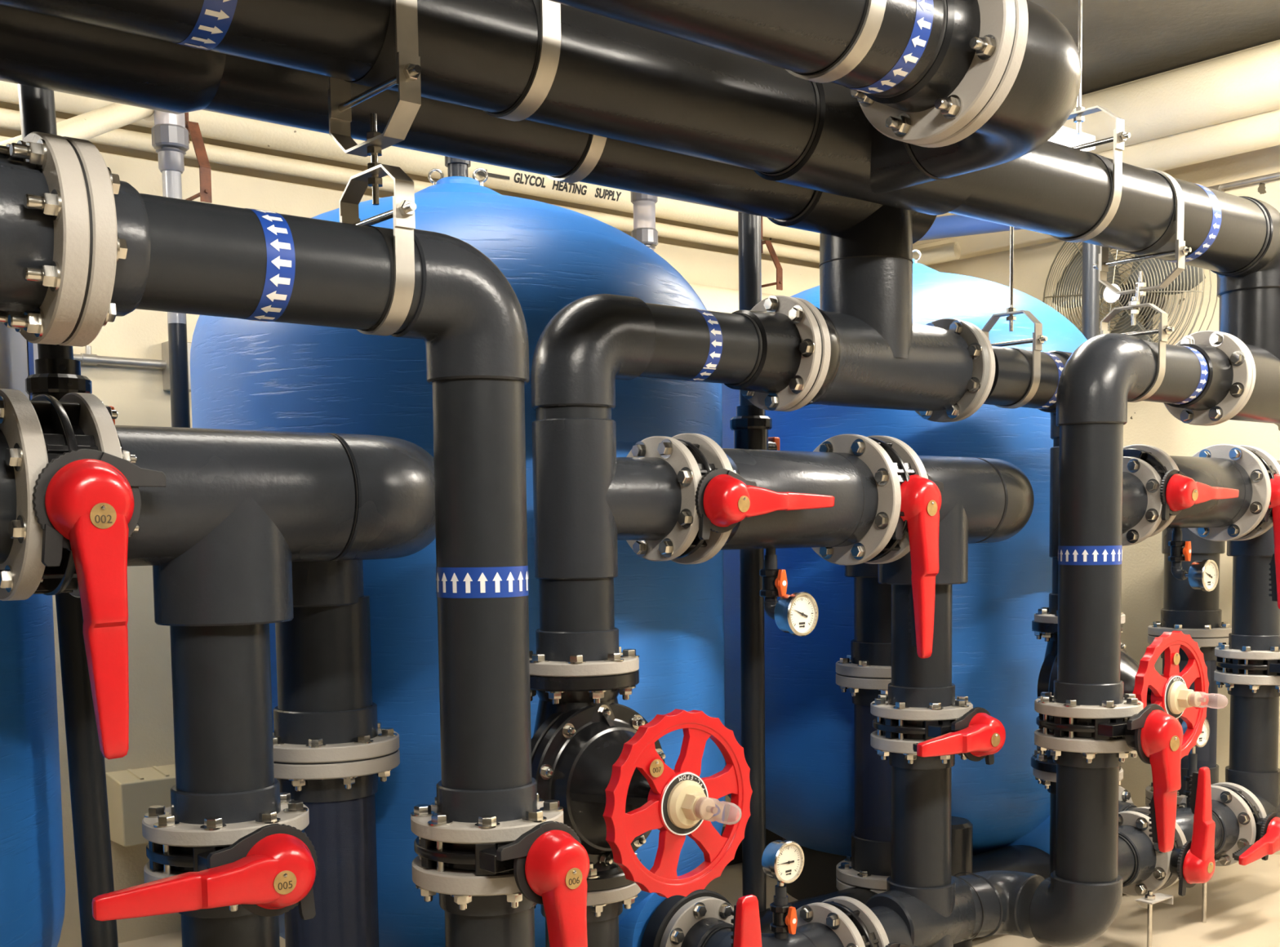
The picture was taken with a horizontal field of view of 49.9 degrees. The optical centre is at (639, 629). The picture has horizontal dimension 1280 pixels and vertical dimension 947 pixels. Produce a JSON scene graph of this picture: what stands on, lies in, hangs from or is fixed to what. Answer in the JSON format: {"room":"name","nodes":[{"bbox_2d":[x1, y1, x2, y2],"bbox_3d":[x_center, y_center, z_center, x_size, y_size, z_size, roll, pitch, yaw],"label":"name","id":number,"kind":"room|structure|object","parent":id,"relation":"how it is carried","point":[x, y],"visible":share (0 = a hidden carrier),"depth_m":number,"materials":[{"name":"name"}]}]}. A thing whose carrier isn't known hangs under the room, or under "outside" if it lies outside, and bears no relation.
{"room":"mechanical room","nodes":[
{"label":"mechanical room","id":0,"kind":"room"},
{"bbox_2d":[0,101,819,946],"bbox_3d":[-2.263,-0.563,4.547,9.600,3.420,0.120,-4,5,-40],"label":"wall","id":1,"kind":"structure","parent":0,"point":[139,397],"depth_m":4.91,"materials":[{"name":"beige paint"}]},
{"bbox_2d":[105,764,175,846],"bbox_3d":[-1.372,0.591,5.175,1.200,0.244,0.170,-4,5,-40],"label":"electrical box","id":2,"kind":"object","parent":1,"relation":"attached to","point":[131,793],"visible":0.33,"depth_m":4.79,"materials":[{"name":"beige plastic"}]},
{"bbox_2d":[0,80,819,246],"bbox_3d":[-1.804,-1.770,4.593,8.100,0.124,0.126,-4,5,-40],"label":"pipe","id":3,"kind":"object","parent":1,"relation":"attached to","point":[215,126],"visible":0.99,"depth_m":5.34,"materials":[{"name":"beige"}]},
{"bbox_2d":[0,135,819,296],"bbox_3d":[-2.198,-1.455,4.389,9.400,0.260,0.120,-4,5,-40],"label":"trim","id":4,"kind":"structure","parent":1,"relation":"attached to","point":[696,266],"depth_m":5.09,"materials":[{"name":"beige paint"}]},
{"bbox_2d":[0,107,819,263],"bbox_3d":[-1.829,-1.668,4.632,8.100,0.060,0.060,-4,5,-40],"label":"pipe","id":5,"kind":"object","parent":4,"relation":"on","point":[9,119],"visible":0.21,"depth_m":5.12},
{"bbox_2d":[118,821,1279,946],"bbox_3d":[0.171,1.371,1.795,9.600,0.100,7.600,-4,5,-40],"label":"floor","id":6,"kind":"structure","parent":0,"point":[1243,901],"depth_m":5.06,"materials":[{"name":"concrete"}]},
{"bbox_2d":[0,323,65,946],"bbox_3d":[-2.070,-0.107,2.869,1.552,2.750,1.550,-4,5,-40],"label":"water tank","id":7,"kind":"object","parent":6,"relation":"on","point":[33,880],"visible":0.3,"depth_m":2.90,"materials":[{"name":"blue paint"}]},
{"bbox_2d":[17,84,118,946],"bbox_3d":[-1.196,-0.046,2.913,0.151,2.602,0.073,-4,5,-40],"label":"pipe","id":8,"kind":"object","parent":6,"relation":"on","point":[86,761],"visible":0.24,"depth_m":2.91,"materials":[{"name":"grey plastic"}]},
{"bbox_2d":[25,358,115,425],"bbox_3d":[-1.195,-0.448,2.889,0.173,0.225,0.128,-4,5,-40],"label":"coupling","id":9,"kind":"object","parent":8,"relation":"attached to","point":[57,378],"visible":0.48,"depth_m":2.83,"materials":[{"name":"black plastic"}]},
{"bbox_2d":[143,861,279,946],"bbox_3d":[-0.770,0.852,2.620,0.300,0.840,0.300,-4,5,-40],"label":"pipe","id":10,"kind":"object","parent":6,"relation":"on","point":[230,926],"visible":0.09,"depth_m":2.52,"materials":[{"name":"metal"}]},
{"bbox_2d":[91,823,317,920],"bbox_3d":[-0.801,0.428,2.470,0.481,0.179,0.440,-4,5,-40],"label":"valve","id":11,"kind":"object","parent":10,"relation":"attached to","point":[270,870],"visible":0.91,"depth_m":2.34,"materials":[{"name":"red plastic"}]},
{"bbox_2d":[142,623,309,874],"bbox_3d":[-0.778,0.214,2.574,0.300,0.482,0.300,-4,5,-40],"label":"pipe","id":12,"kind":"object","parent":11,"relation":"attached to","point":[226,788],"visible":0.88,"depth_m":2.49,"materials":[{"name":"grey plastic"}]},
{"bbox_2d":[58,392,435,626],"bbox_3d":[-0.814,-0.235,2.809,0.811,0.411,0.800,-4,5,-40],"label":"pipe tee","id":13,"kind":"object","parent":12,"relation":"attached to","point":[245,526],"visible":0.79,"depth_m":2.48,"materials":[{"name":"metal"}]},
{"bbox_2d":[29,394,165,759],"bbox_3d":[-0.962,-0.099,2.345,0.209,0.599,0.426,-4,5,-40],"label":"valve","id":14,"kind":"object","parent":13,"relation":"attached to","point":[86,501],"visible":0.88,"depth_m":2.19,"materials":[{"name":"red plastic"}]},
{"bbox_2d":[0,388,48,600],"bbox_3d":[-1.289,-0.208,2.120,0.655,0.353,0.353,-4,5,-40],"label":"flange","id":15,"kind":"object","parent":14,"relation":"attached to","point":[23,450],"visible":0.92,"depth_m":2.20,"materials":[{"name":"grey plastic"}]},
{"bbox_2d":[190,155,725,946],"bbox_3d":[-0.524,-0.221,4.156,1.550,2.750,1.550,-4,5,-40],"label":"water tank","id":16,"kind":"object","parent":6,"relation":"on","point":[246,375],"visible":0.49,"depth_m":3.50,"materials":[{"name":"blue paint"}]},
{"bbox_2d":[151,113,190,427],"bbox_3d":[-1.431,-0.923,4.254,0.106,2.160,0.109,2,5,37],"label":"pipe","id":17,"kind":"object","parent":16,"relation":"attached to","point":[170,141],"visible":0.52,"depth_m":4.23,"materials":[{"name":"grey plastic"}]},
{"bbox_2d":[0,102,168,146],"bbox_3d":[-1.611,-1.495,4.006,0.092,0.460,0.694,1,5,26],"label":"conduit","id":18,"kind":"object","parent":17,"relation":"attached to","point":[91,124],"visible":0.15,"depth_m":4.01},
{"bbox_2d":[640,888,814,946],"bbox_3d":[0.259,0.885,3.634,0.330,0.330,0.418,-4,5,-40],"label":"pipe","id":19,"kind":"object","parent":16,"relation":"attached to","point":[702,917],"visible":0.7,"depth_m":3.67,"materials":[{"name":"grey plastic"}]},
{"bbox_2d":[680,917,733,946],"bbox_3d":[0.198,0.880,3.707,0.196,0.196,0.060,-4,5,-40],"label":"socket","id":20,"kind":"object","parent":19,"relation":"attached to","point":[695,931],"depth_m":3.67,"materials":[{"name":"grey plastic"}]},
{"bbox_2d":[795,902,865,946],"bbox_3d":[0.462,0.881,3.653,0.154,0.292,0.292,-4,5,-40],"label":"pipe","id":21,"kind":"object","parent":19,"relation":"attached to","point":[824,924],"visible":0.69,"depth_m":3.61,"materials":[{"name":"grey plastic"}]},
{"bbox_2d":[412,855,537,946],"bbox_3d":[-0.279,0.847,2.613,0.284,0.838,0.284,-4,5,-40],"label":"pipe","id":22,"kind":"object","parent":6,"relation":"on","point":[481,910],"visible":0.6,"depth_m":2.51,"materials":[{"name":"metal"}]},
{"bbox_2d":[413,820,589,946],"bbox_3d":[-0.243,0.536,2.542,0.274,0.404,0.400,-4,5,-40],"label":"valve","id":23,"kind":"object","parent":22,"relation":"attached to","point":[549,863],"visible":0.91,"depth_m":2.40,"materials":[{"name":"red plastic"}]},
{"bbox_2d":[58,136,563,871],"bbox_3d":[-0.525,-0.139,2.346,0.891,1.220,0.300,-4,5,-40],"label":"riser pipe","id":24,"kind":"object","parent":23,"relation":"attached to","point":[151,252],"visible":0.8,"depth_m":2.44,"materials":[{"name":"grey plastic"}]},
{"bbox_2d":[0,131,93,345],"bbox_3d":[-1.081,-0.557,1.855,0.574,0.300,0.300,-4,5,-40],"label":"flange","id":25,"kind":"object","parent":24,"relation":"attached to","point":[46,224],"visible":1,"depth_m":1.93,"materials":[{"name":"grey plastic"}]},
{"bbox_2d":[0,158,53,312],"bbox_3d":[-0.918,-0.569,1.990,0.108,0.212,0.212,-4,5,-40],"label":"socket","id":26,"kind":"object","parent":25,"relation":"attached to","point":[26,235],"depth_m":1.92,"materials":[{"name":"grey plastic"}]},
{"bbox_2d":[111,180,150,316],"bbox_3d":[-0.816,-0.577,2.075,0.085,0.206,0.206,-4,5,-40],"label":"socket","id":27,"kind":"object","parent":24,"relation":"attached to","point":[131,287],"depth_m":2.02,"materials":[{"name":"grey plastic"}]},
{"bbox_2d":[533,882,640,946],"bbox_3d":[-0.130,0.894,3.159,0.276,0.661,0.276,-4,5,-40],"label":"pipe","id":28,"kind":"object","parent":6,"relation":"on","point":[604,908],"visible":0.34,"depth_m":3.07,"materials":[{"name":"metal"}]},
{"bbox_2d":[529,669,752,897],"bbox_3d":[-0.015,0.338,2.972,0.391,0.470,0.656,-4,5,-40],"label":"valve","id":29,"kind":"object","parent":28,"relation":"on","point":[593,753],"visible":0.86,"depth_m":2.92,"materials":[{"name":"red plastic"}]},
{"bbox_2d":[529,293,821,677],"bbox_3d":[0.062,-0.358,3.241,0.818,0.914,0.292,-4,5,-40],"label":"riser pipe","id":30,"kind":"object","parent":29,"relation":"on","point":[588,499],"visible":0.98,"depth_m":3.03,"materials":[{"name":"grey plastic"}]},
{"bbox_2d":[724,310,801,393],"bbox_3d":[0.287,-0.689,3.410,0.125,0.200,0.200,-4,5,-40],"label":"socket","id":31,"kind":"object","parent":30,"relation":"attached to","point":[776,367],"depth_m":3.35,"materials":[{"name":"grey plastic"}]},
{"bbox_2d":[737,212,766,911],"bbox_3d":[0.342,-0.160,4.193,0.073,2.600,0.073,-4,5,-40],"label":"pipe","id":32,"kind":"object","parent":6,"relation":"on","point":[751,561],"visible":0.51,"depth_m":4.18,"materials":[{"name":"grey plastic"}]},
{"bbox_2d":[729,404,779,450],"bbox_3d":[0.354,-0.563,4.178,0.173,0.225,0.128,-4,5,-40],"label":"valve","id":33,"kind":"object","parent":32,"relation":"attached to","point":[750,426],"visible":0.5,"depth_m":4.12,"materials":[{"name":"black plastic"}]},
{"bbox_2d":[822,900,919,946],"bbox_3d":[0.597,0.966,3.702,0.182,0.462,0.388,-4,5,-40],"label":"valve","id":34,"kind":"object","parent":6,"relation":"on","point":[869,940],"visible":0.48,"depth_m":3.63,"materials":[{"name":"black plastic"}]},
{"bbox_2d":[822,896,914,946],"bbox_3d":[0.623,0.869,3.788,0.183,0.292,0.292,-4,5,-40],"label":"flange","id":35,"kind":"object","parent":34,"relation":"attached to","point":[888,926],"visible":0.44,"depth_m":3.73,"materials":[{"name":"black plastic"}]},
{"bbox_2d":[721,249,1087,899],"bbox_3d":[1.022,-0.335,5.443,1.550,2.750,1.550,-4,5,-40],"label":"water tank","id":36,"kind":"object","parent":6,"relation":"on","point":[997,659],"visible":0.3,"depth_m":4.79,"materials":[{"name":"blue paint"}]},
{"bbox_2d":[759,804,1178,933],"bbox_3d":[0.306,1.007,4.144,5.250,0.270,0.270,-4,5,-40],"label":"header","id":37,"kind":"object","parent":6,"relation":"on","point":[1021,858],"visible":0.02,"depth_m":4.87,"materials":[{"name":"grey plastic"}]},
{"bbox_2d":[275,773,379,946],"bbox_3d":[-0.738,0.670,3.289,0.340,0.689,0.340,2,5,38],"label":"pipe","id":38,"kind":"object","parent":37,"relation":"on","point":[341,828],"visible":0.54,"depth_m":3.19,"materials":[{"name":"grey plastic"}]},
{"bbox_2d":[272,595,399,791],"bbox_3d":[-0.745,0.140,3.250,0.340,0.433,0.340,-4,5,-40],"label":"back riser","id":39,"kind":"object","parent":38,"relation":"on","point":[326,725],"visible":0.86,"depth_m":3.15,"materials":[{"name":"grey plastic"}]},
{"bbox_2d":[835,688,891,893],"bbox_3d":[0.826,0.539,4.590,0.340,0.719,0.340,-4,5,-40],"label":"pipe","id":40,"kind":"object","parent":37,"relation":"on","point":[868,865],"visible":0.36,"depth_m":4.50,"materials":[{"name":"grey plastic"}]},
{"bbox_2d":[835,577,891,696],"bbox_3d":[0.819,-0.005,4.550,0.340,0.433,0.340,-4,5,-40],"label":"back riser","id":41,"kind":"object","parent":40,"relation":"attached to","point":[868,665],"visible":0.45,"depth_m":4.45,"materials":[{"name":"grey plastic"}]},
{"bbox_2d":[844,435,1034,584],"bbox_3d":[0.775,-0.350,4.134,0.758,0.407,0.796,-4,5,-40],"label":"pipe tee","id":42,"kind":"object","parent":41,"relation":"attached to","point":[984,500],"visible":0.49,"depth_m":3.81,"materials":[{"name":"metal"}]},
{"bbox_2d":[865,437,943,658],"bbox_3d":[0.654,-0.224,3.716,0.207,0.584,0.380,-4,5,-40],"label":"valve","id":43,"kind":"object","parent":42,"relation":"attached to","point":[921,496],"visible":0.62,"depth_m":3.57,"materials":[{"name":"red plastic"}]},
{"bbox_2d":[671,433,901,564],"bbox_3d":[0.341,-0.328,3.477,0.614,0.346,0.346,-4,5,-40],"label":"pipe","id":44,"kind":"object","parent":43,"relation":"attached to","point":[862,478],"visible":0.62,"depth_m":3.45,"materials":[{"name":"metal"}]},
{"bbox_2d":[675,439,834,558],"bbox_3d":[0.215,-0.315,3.319,0.408,0.282,0.364,-4,5,-40],"label":"valve","id":45,"kind":"object","parent":44,"relation":"attached to","point":[724,498],"visible":0.66,"depth_m":3.13,"materials":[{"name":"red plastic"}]},
{"bbox_2d":[759,548,787,619],"bbox_3d":[0.337,-0.116,3.475,0.055,0.183,0.077,-4,5,-40],"label":"valve","id":46,"kind":"object","parent":44,"relation":"attached to","point":[775,582],"visible":0.76,"depth_m":3.46,"materials":[{"name":"grey plastic"}]},
{"bbox_2d":[773,591,817,635],"bbox_3d":[0.378,-0.040,3.432,0.110,0.110,0.084,-4,5,-40],"label":"pressure gauge","id":47,"kind":"object","parent":46,"relation":"hanging from","point":[796,614],"visible":1,"depth_m":3.40,"materials":[{"name":"metal"}]},
{"bbox_2d":[870,584,973,739],"bbox_3d":[0.795,0.084,3.882,0.284,0.472,0.284,-4,5,-40],"label":"pipe","id":48,"kind":"object","parent":42,"relation":"attached to","point":[920,689],"visible":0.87,"depth_m":3.81,"materials":[{"name":"grey plastic"}]},
{"bbox_2d":[864,730,1044,946],"bbox_3d":[0.909,0.602,4.005,0.584,0.626,0.292,-4,5,-40],"label":"pipe","id":49,"kind":"object","parent":48,"relation":"attached to","point":[937,908],"visible":0.76,"depth_m":3.85,"materials":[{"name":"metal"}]},
{"bbox_2d":[872,706,1005,764],"bbox_3d":[0.828,0.290,3.781,0.303,0.162,0.512,-1,4,-8],"label":"valve","id":50,"kind":"object","parent":49,"relation":"attached to","point":[976,734],"visible":0.84,"depth_m":3.69,"materials":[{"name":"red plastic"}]},
{"bbox_2d":[1032,767,1123,876],"bbox_3d":[1.409,0.676,4.433,0.276,0.469,0.276,-4,5,-40],"label":"pipe","id":51,"kind":"object","parent":37,"relation":"attached to","point":[1048,780],"visible":0.23,"depth_m":4.41,"materials":[{"name":"plastic"}]},
{"bbox_2d":[1031,619,1057,697],"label":"valve","id":52,"kind":"object","parent":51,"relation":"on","point":[1048,671],"depth_m":4.32,"materials":[{"name":"black plastic"}]},
{"bbox_2d":[951,320,1162,624],"bbox_3d":[1.245,-0.445,4.227,0.952,0.914,0.292,-4,5,-40],"label":"riser pipe","id":53,"kind":"object","parent":52,"relation":"attached to","point":[1009,380],"visible":0.37,"depth_m":4.32,"materials":[{"name":"grey plastic"}]},
{"bbox_2d":[777,254,989,422],"bbox_3d":[0.621,-0.771,3.684,0.696,0.404,0.288,-4,5,-40],"label":"pipe tee","id":54,"kind":"object","parent":53,"relation":"attached to","point":[873,355],"visible":0.8,"depth_m":3.57,"materials":[{"name":"grey plastic"}]},
{"bbox_2d":[1117,806,1186,895],"bbox_3d":[1.586,0.763,4.587,0.428,0.284,0.284,-4,5,-40],"label":"flange","id":55,"kind":"object","parent":51,"relation":"attached to","point":[1143,868],"visible":0.52,"depth_m":4.56,"materials":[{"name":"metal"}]},
{"bbox_2d":[1118,824,1156,886],"bbox_3d":[1.614,0.761,4.610,0.100,0.196,0.196,-4,5,-40],"label":"socket","id":56,"kind":"object","parent":55,"relation":"attached to","point":[1141,846],"depth_m":4.55,"materials":[{"name":"grey plastic"}]},
{"bbox_2d":[1133,766,1215,896],"bbox_3d":[1.748,0.666,4.635,0.194,0.456,0.400,-4,5,-40],"label":"valve","id":57,"kind":"object","parent":55,"relation":"attached to","point":[1193,863],"visible":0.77,"depth_m":4.48,"materials":[{"name":"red plastic"}]},
{"bbox_2d":[1120,631,1227,758],"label":"valve","id":58,"kind":"object","parent":51,"relation":"on","point":[1169,691],"depth_m":4.12,"materials":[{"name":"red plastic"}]},
{"bbox_2d":[1145,646,1218,806],"bbox_3d":[2.333,0.423,5.844,0.340,0.729,0.340,-4,5,-40],"label":"pipe","id":59,"kind":"object","parent":37,"relation":"on","point":[1206,754],"visible":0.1,"depth_m":5.75,"materials":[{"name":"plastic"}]},
{"bbox_2d":[1147,553,1231,648],"bbox_3d":[2.326,-0.126,5.804,0.340,0.433,0.340,-4,5,-40],"label":"back riser","id":60,"kind":"object","parent":59,"relation":"on","point":[1197,613],"visible":0.64,"depth_m":5.71,"materials":[{"name":"grey plastic"}]},
{"bbox_2d":[1081,242,1099,340],"bbox_3d":[1.871,-0.292,5.726,0.093,2.601,0.073,-4,5,-40],"label":"pipe","id":61,"kind":"object","parent":6,"relation":"on","point":[1091,283],"visible":0.02,"depth_m":5.61,"materials":[{"name":"grey metal"}]},
{"bbox_2d":[1201,857,1219,922],"bbox_3d":[2.068,0.934,5.006,0.133,0.255,0.062,-4,5,-40],"label":"stand","id":62,"kind":"object","parent":6,"relation":"on","point":[1204,885],"visible":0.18,"depth_m":4.98,"materials":[{"name":"metal"}]},
{"bbox_2d":[1177,785,1256,866],"bbox_3d":[2.041,0.719,4.965,0.215,0.292,0.292,-4,5,-40],"label":"pipe","id":63,"kind":"object","parent":62,"relation":"on","point":[1234,820],"visible":0.44,"depth_m":4.92,"materials":[{"name":"grey plastic"}]},
{"bbox_2d":[1211,799,1239,854],"bbox_3d":[2.055,0.718,4.977,0.110,0.196,0.196,-4,5,-40],"label":"socket","id":64,"kind":"object","parent":63,"relation":"attached to","point":[1225,812],"depth_m":4.91,"materials":[{"name":"grey plastic"}]},
{"bbox_2d":[1217,785,1279,865],"bbox_3d":[2.108,0.719,4.952,0.418,0.282,0.388,-4,5,-40],"label":"valve","id":65,"kind":"object","parent":63,"relation":"attached to","point":[1267,841],"visible":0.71,"depth_m":4.82,"materials":[{"name":"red plastic"}]},
{"bbox_2d":[1210,782,1266,817],"bbox_3d":[2.199,0.708,5.097,0.113,0.292,0.292,-4,5,-40],"label":"flange","id":66,"kind":"object","parent":65,"relation":"attached to","point":[1247,793],"visible":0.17,"depth_m":4.99,"materials":[{"name":"black plastic"}]},
{"bbox_2d":[1225,765,1279,814],"bbox_3d":[2.373,0.648,5.238,0.400,0.257,0.194,-4,5,-40],"label":"pipe tee","id":67,"kind":"object","parent":66,"relation":"attached to","point":[1265,786],"visible":0.3,"depth_m":5.09,"materials":[{"name":"grey plastic"}]},
{"bbox_2d":[1213,669,1279,772],"bbox_3d":[2.308,0.372,5.167,0.284,0.427,0.284,-4,5,-40],"label":"pipe","id":68,"kind":"object","parent":67,"relation":"attached to","point":[1254,729],"visible":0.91,"depth_m":5.09,"materials":[{"name":"plastic"}]},
{"bbox_2d":[1215,656,1279,675],"bbox_3d":[2.349,0.248,5.105,0.274,0.364,0.410,-4,5,-40],"label":"valve","id":69,"kind":"object","parent":68,"relation":"attached to","point":[1237,666],"visible":0.75,"depth_m":5.05,"materials":[{"name":"black plastic"}]},
{"bbox_2d":[1214,555,1279,675],"bbox_3d":[2.302,-0.051,5.136,0.284,0.465,0.284,-4,5,-40],"label":"pipe","id":70,"kind":"object","parent":69,"relation":"attached to","point":[1255,634],"visible":0.97,"depth_m":5.06,"materials":[{"name":"grey plastic"}]},
{"bbox_2d":[1161,444,1279,556],"bbox_3d":[2.309,-0.495,5.409,0.758,0.407,0.796,-4,5,-40],"label":"pipe tee","id":71,"kind":"object","parent":70,"relation":"attached to","point":[1260,543],"visible":0.15,"depth_m":5.07,"materials":[{"name":"plastic"}]},
{"bbox_2d":[1240,447,1279,608],"bbox_3d":[2.188,-0.369,4.991,0.207,0.584,0.380,-4,5,-40],"label":"valve","id":72,"kind":"object","parent":71,"relation":"attached to","point":[1273,509],"visible":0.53,"depth_m":4.85,"materials":[{"name":"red plastic"}]},
{"bbox_2d":[1123,444,1271,541],"bbox_3d":[1.875,-0.473,4.752,0.614,0.346,0.346,-4,5,-40],"label":"pipe","id":73,"kind":"object","parent":72,"relation":"attached to","point":[1220,465],"visible":0.53,"depth_m":4.79,"materials":[{"name":"plastic"}]},
{"bbox_2d":[1123,448,1239,519],"bbox_3d":[1.749,-0.460,4.594,0.408,0.282,0.364,-4,5,-40],"label":"valve","id":74,"kind":"object","parent":73,"relation":"attached to","point":[1179,491],"visible":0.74,"depth_m":4.40,"materials":[{"name":"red plastic"}]},
{"bbox_2d":[1028,728,1137,946],"bbox_3d":[1.264,0.605,3.889,0.290,0.630,0.290,-4,5,-40],"label":"pipe","id":75,"kind":"object","parent":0,"point":[1080,900],"visible":0.9,"depth_m":3.82,"materials":[{"name":"plastic"}]},
{"bbox_2d":[1035,703,1182,853],"bbox_3d":[1.305,0.390,3.817,0.283,0.396,0.421,-4,5,-40],"label":"valve","id":76,"kind":"object","parent":75,"relation":"attached to","point":[1156,735],"visible":0.91,"depth_m":3.66,"materials":[{"name":"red plastic"}]},
{"bbox_2d":[1034,330,1252,739],"bbox_3d":[1.446,-0.294,3.986,0.795,1.185,0.290,-4,5,-40],"label":"riser pipe","id":77,"kind":"object","parent":76,"relation":"attached to","point":[1207,378],"visible":0.93,"depth_m":3.77,"materials":[{"name":"grey plastic"}]},
{"bbox_2d":[1166,343,1233,410],"bbox_3d":[1.661,-0.760,4.137,0.120,0.196,0.196,-4,5,-40],"label":"socket","id":78,"kind":"object","parent":77,"relation":"attached to","point":[1216,392],"depth_m":4.09,"materials":[{"name":"grey plastic"}]},
{"bbox_2d":[912,145,1279,854],"bbox_3d":[3.800,-0.654,4.707,0.120,3.420,7.500,-4,5,-40],"label":"wall","id":79,"kind":"structure","parent":0,"point":[1148,423],"depth_m":6.32,"materials":[{"name":"beige paint"}]},
{"bbox_2d":[912,229,1060,266],"bbox_3d":[1.745,-1.939,6.890,0.100,0.100,0.950,-4,5,-40],"label":"pipe","id":80,"kind":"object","parent":79,"relation":"attached to","point":[977,245],"depth_m":6.83,"materials":[{"name":"beige paint"}]},
{"bbox_2d":[936,40,1279,217],"bbox_3d":[3.459,-2.056,4.335,0.330,0.360,7.000,-4,5,-40],"label":"duct","id":81,"kind":"object","parent":79,"relation":"attached to","point":[1228,105],"visible":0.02,"depth_m":5.63,"materials":[{"name":"beige metal"}]},
{"bbox_2d":[1042,241,1217,345],"bbox_3d":[2.211,-1.486,6.159,0.370,0.787,0.787,-4,5,-40],"label":"wall fan","id":82,"kind":"object","parent":79,"relation":"attached to","point":[1068,292],"visible":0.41,"depth_m":6.04,"materials":[{"name":"silver metal"}]},
{"bbox_2d":[1027,0,1279,95],"bbox_3d":[0.125,-2.139,1.539,9.600,0.100,7.600,-4,5,-40],"label":"ceiling","id":83,"kind":"structure","parent":0,"point":[1124,41],"depth_m":5.54,"materials":[{"name":"paint"}]},
{"bbox_2d":[484,0,561,121],"bbox_3d":[-0.239,-1.528,2.499,0.050,1.169,0.298,-4,5,-40],"label":"hanger","id":84,"kind":"object","parent":83,"relation":"hanging from","point":[542,78],"visible":0.59,"depth_m":2.46,"materials":[{"name":"silver metal"}]},
{"bbox_2d":[546,133,607,182],"bbox_3d":[-0.160,-1.567,2.981,0.046,1.165,0.290,-4,5,-40],"label":"hanger","id":85,"kind":"object","parent":83,"relation":"hanging from","point":[595,147],"visible":0.27,"depth_m":2.96,"materials":[{"name":"silver metal"}]},
{"bbox_2d":[0,4,937,264],"bbox_3d":[-0.622,-1.031,2.628,3.520,0.318,0.248,-4,5,-40],"label":"header","id":86,"kind":"object","parent":85,"relation":"hanging from","point":[37,50],"visible":0.42,"depth_m":2.69,"materials":[{"name":"grey plastic"}]},
{"bbox_2d":[785,0,886,83],"bbox_3d":[0.312,-1.523,2.308,0.046,1.167,0.294,-4,5,-40],"label":"hanger","id":87,"kind":"object","parent":83,"relation":"hanging from","point":[868,31],"visible":0.65,"depth_m":2.29,"materials":[{"name":"silver metal"}]},
{"bbox_2d":[548,0,1081,180],"bbox_3d":[-0.337,-1.015,1.879,3.198,0.348,0.474,-4,5,-40],"label":"header","id":88,"kind":"object","parent":87,"relation":"hanging from","point":[971,86],"visible":0.96,"depth_m":2.40,"materials":[{"name":"grey plastic"}]},
{"bbox_2d":[862,0,980,112],"bbox_3d":[0.498,-1.071,2.492,0.100,0.248,0.248,-4,5,-40],"label":"socket","id":89,"kind":"object","parent":88,"relation":"attached to","point":[950,78],"depth_m":2.43,"materials":[{"name":"grey plastic"}]},
{"bbox_2d":[981,226,1047,408],"bbox_3d":[1.093,-1.469,4.036,0.044,1.626,0.242,-4,5,-40],"label":"hanger","id":90,"kind":"object","parent":83,"relation":"hanging from","point":[1037,340],"visible":0.66,"depth_m":4.05,"materials":[{"name":"silver metal"}]},
{"bbox_2d":[1050,0,1130,242],"bbox_3d":[1.177,-1.640,3.678,0.046,1.184,0.298,-4,5,-40],"label":"hanger","id":91,"kind":"object","parent":83,"relation":"hanging from","point":[1115,169],"visible":0.65,"depth_m":3.64,"materials":[{"name":"silver metal"}]},
{"bbox_2d":[0,0,1279,322],"bbox_3d":[0.056,-1.020,2.723,5.280,0.376,0.336,-4,5,-40],"label":"header","id":92,"kind":"object","parent":91,"relation":"hanging from","point":[617,80],"visible":0.91,"depth_m":2.72,"materials":[{"name":"grey plastic"}]},
{"bbox_2d":[328,0,421,156],"bbox_3d":[-0.458,-0.990,2.349,0.050,0.354,0.298,-4,5,-40],"label":"hanger","id":93,"kind":"object","parent":92,"relation":"attached to","point":[398,61],"visible":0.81,"depth_m":2.30,"materials":[{"name":"silver metal"}]},
{"bbox_2d":[370,153,378,177],"bbox_3d":[-0.456,-0.806,2.362,0.012,0.065,0.012,-4,5,-40],"label":"rod","id":94,"kind":"object","parent":93,"relation":"hanging from","point":[374,157],"visible":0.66,"depth_m":2.36,"materials":[{"name":"metal"}]},
{"bbox_2d":[338,162,416,336],"bbox_3d":[-0.454,-0.656,2.373,0.046,0.292,0.247,-4,5,-40],"label":"hanger","id":95,"kind":"object","parent":94,"relation":"hanging from","point":[399,240],"visible":0.74,"depth_m":2.32,"materials":[{"name":"silver metal"}]},
{"bbox_2d":[1093,168,1191,296],"bbox_3d":[1.429,-1.129,3.921,0.046,0.354,0.298,-4,5,-40],"label":"hanger","id":96,"kind":"object","parent":92,"relation":"attached to","point":[1176,225],"visible":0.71,"depth_m":3.86,"materials":[{"name":"silver metal"}]},
{"bbox_2d":[1135,286,1140,310],"bbox_3d":[1.420,-0.944,3.924,0.012,0.065,0.012,-4,5,-40],"label":"rod","id":97,"kind":"object","parent":96,"relation":"hanging from","point":[1137,291],"visible":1,"depth_m":3.92,"materials":[{"name":"metal"}]},
{"bbox_2d":[1097,296,1174,402],"bbox_3d":[1.407,-0.798,3.922,0.042,0.296,0.242,-4,5,-40],"label":"hanger","id":98,"kind":"object","parent":97,"relation":"hanging from","point":[1163,330],"visible":0.69,"depth_m":3.87,"materials":[{"name":"silver metal"}]},
{"bbox_2d":[1203,311,1279,426],"bbox_3d":[1.998,-0.821,4.415,0.700,0.357,0.284,-4,5,-40],"label":"pipe tee","id":99,"kind":"object","parent":92,"relation":"attached to","point":[1260,336],"visible":0.44,"depth_m":4.27,"materials":[{"name":"grey plastic"}]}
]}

